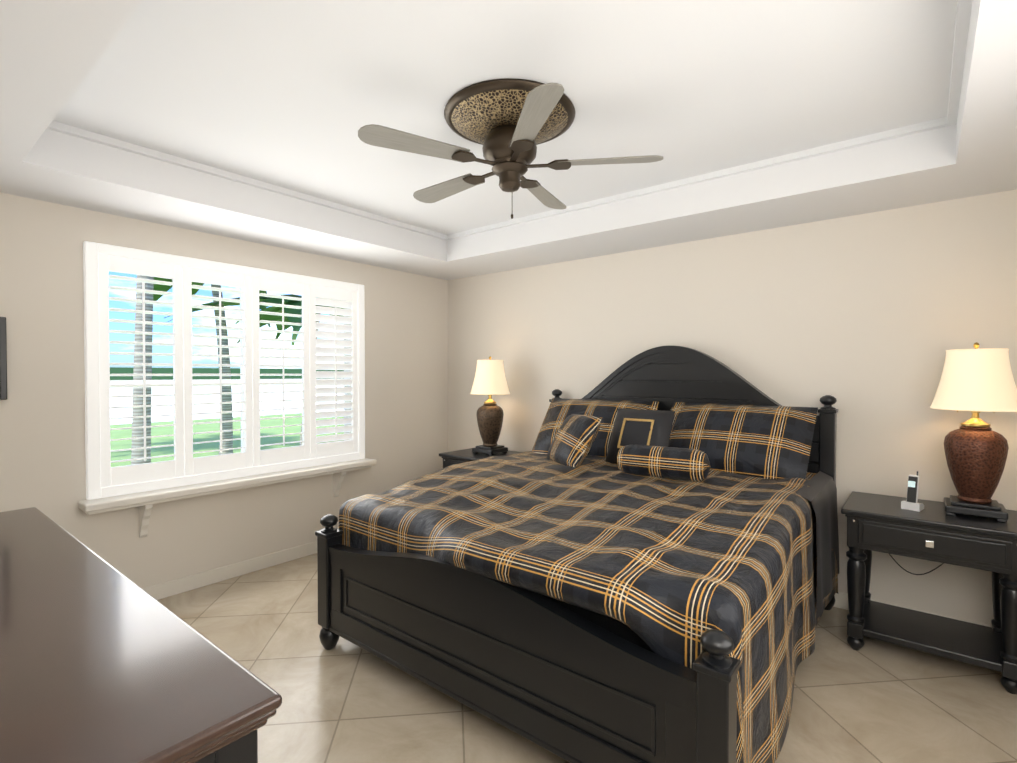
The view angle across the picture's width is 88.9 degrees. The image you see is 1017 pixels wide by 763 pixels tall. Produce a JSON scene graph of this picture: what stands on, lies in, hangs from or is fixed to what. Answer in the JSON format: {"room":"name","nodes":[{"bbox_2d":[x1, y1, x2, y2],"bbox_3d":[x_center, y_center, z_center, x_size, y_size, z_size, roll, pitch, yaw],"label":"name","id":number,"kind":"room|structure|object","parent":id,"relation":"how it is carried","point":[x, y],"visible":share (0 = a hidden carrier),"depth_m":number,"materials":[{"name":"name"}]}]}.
{"room":"bedroom","nodes":[
{"label":"bedroom","id":0,"kind":"room"},
{"bbox_2d":[0,192,447,588],"bbox_3d":[-1.992,0.007,3.979,0.200,2.850,4.460,1,1,39],"label":"wall","id":1,"kind":"structure","parent":0,"point":[42,443],"depth_m":3.49,"materials":[{"name":"beige paint"}]},
{"bbox_2d":[0,317,6,399],"bbox_3d":[-2.899,-0.124,2.661,0.029,0.450,0.470,1,1,39],"label":"picture frame","id":2,"kind":"object","parent":1,"relation":"attached to","point":[3,363],"visible":0.92,"depth_m":2.82,"materials":[{"name":"black paint"}]},
{"bbox_2d":[83,241,364,499],"bbox_3d":[-1.964,-0.075,3.911,0.186,1.545,1.970,1,1,39],"label":"window shutters","id":3,"kind":"object","parent":1,"relation":"attached to","point":[104,478],"visible":1,"depth_m":3.68,"materials":[{"name":"white wood"}]},
{"bbox_2d":[78,458,375,537],"bbox_3d":[-1.871,0.852,3.850,0.165,0.303,2.050,1,1,39],"label":"window sill","id":4,"kind":"structure","parent":1,"relation":"attached to","point":[145,501],"depth_m":3.53,"materials":[{"name":"white paint"},{"name":"wood"}]},
{"bbox_2d":[143,541,316,599],"bbox_3d":[-1.909,1.383,3.927,0.019,0.100,3.990,1,1,39],"label":"baseboard","id":5,"kind":"structure","parent":1,"relation":"attached to","point":[180,585],"depth_m":3.76,"materials":[{"name":"white paint"}]},
{"bbox_2d":[0,0,1016,279],"bbox_3d":[-0.080,-1.236,2.428,5.100,0.420,4.460,1,1,39],"label":"ceiling","id":6,"kind":"structure","parent":0,"point":[246,120],"depth_m":2.37,"materials":[{"name":"white paint"}]},
{"bbox_2d":[358,78,663,218],"bbox_3d":[-0.023,-0.999,2.467,1.301,0.494,1.334,1,1,39],"label":"ceiling fan","id":7,"kind":"object","parent":6,"relation":"attached to","point":[509,124],"visible":1,"depth_m":2.30,"materials":[{"name":"brown wood"}]},
{"bbox_2d":[157,553,1016,762],"bbox_3d":[-0.080,1.514,2.468,5.100,0.120,4.460,1,1,39],"label":"floor","id":8,"kind":"structure","parent":0,"point":[872,700],"depth_m":2.36,"materials":[{"name":"tile"}]},
{"bbox_2d":[0,507,281,762],"bbox_3d":[-1.360,1.001,1.297,2.020,0.940,0.613,1,1,39],"label":"dresser","id":9,"kind":"object","parent":8,"relation":"on","point":[102,660],"visible":1,"depth_m":0.95,"materials":[{"name":"black paint"}]},
{"bbox_2d":[439,448,522,467],"bbox_3d":[-0.180,1.039,4.719,0.744,0.765,0.547,1,1,39],"label":"nightstand","id":10,"kind":"object","parent":8,"relation":"on","point":[458,456],"visible":0.06,"depth_m":4.67,"materials":[{"name":"black paint"}]},
{"bbox_2d":[470,356,509,455],"bbox_3d":[-0.168,0.211,4.738,0.366,0.887,0.366,1,1,39],"label":"lamp","id":11,"kind":"object","parent":10,"relation":"on","point":[489,379],"visible":1,"depth_m":4.64,"materials":[{"name":"brown ceramic"}]},
{"bbox_2d":[315,346,838,762],"bbox_3d":[0.518,0.595,3.044,2.205,1.702,2.344,1,1,39],"label":"bed","id":12,"kind":"object","parent":8,"relation":"on","point":[634,559],"visible":1,"depth_m":2.24,"materials":[{"name":"black fabric"}]},
{"bbox_2d":[841,491,1016,693],"bbox_3d":[2.246,1.067,2.773,0.744,0.765,0.547,1,1,39],"label":"nightstand","id":13,"kind":"object","parent":8,"relation":"on","point":[932,531],"visible":1,"depth_m":2.65,"materials":[{"name":"black paint"}]},
{"bbox_2d":[901,471,923,511],"bbox_3d":[2.172,0.583,2.786,0.095,0.201,0.080,-1,1,-39],"label":"phone","id":14,"kind":"object","parent":13,"relation":"on","point":[910,502],"visible":1,"depth_m":2.77,"materials":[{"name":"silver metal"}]},
{"bbox_2d":[888,342,1016,574],"bbox_3d":[2.347,0.452,2.778,0.585,1.311,0.450,1,1,39],"label":"lamp","id":15,"kind":"object","parent":13,"relation":"on","point":[976,381],"visible":0.98,"depth_m":2.59,"materials":[{"name":"brown ceramic"}]},
{"bbox_2d":[448,189,1016,625],"bbox_3d":[1.330,0.006,4.046,4.900,2.850,0.200,1,1,39],"label":"wall","id":16,"kind":"structure","parent":0,"point":[867,320],"depth_m":3.33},
{"bbox_2d":[833,592,991,626],"bbox_3d":[1.185,1.381,4.045,4.700,0.100,0.015,1,1,39],"label":"baseboard","id":17,"kind":"structure","parent":16,"relation":"attached to","point":[841,598],"depth_m":3.27,"materials":[{"name":"white paint"}]},
{"label":"outside","id":18,"kind":"structure","parent":0,"visible":0},
{"bbox_2d":[110,275,343,466],"bbox_3d":[-65.181,-3.203,57.212,164.550,8.920,320.000,1,1,39],"label":"outdoor scenery","id":19,"kind":"object","parent":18,"point":[137,432],"visible":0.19,"depth_m":14.79,"materials":[{"name":"green plant"}]}
]}

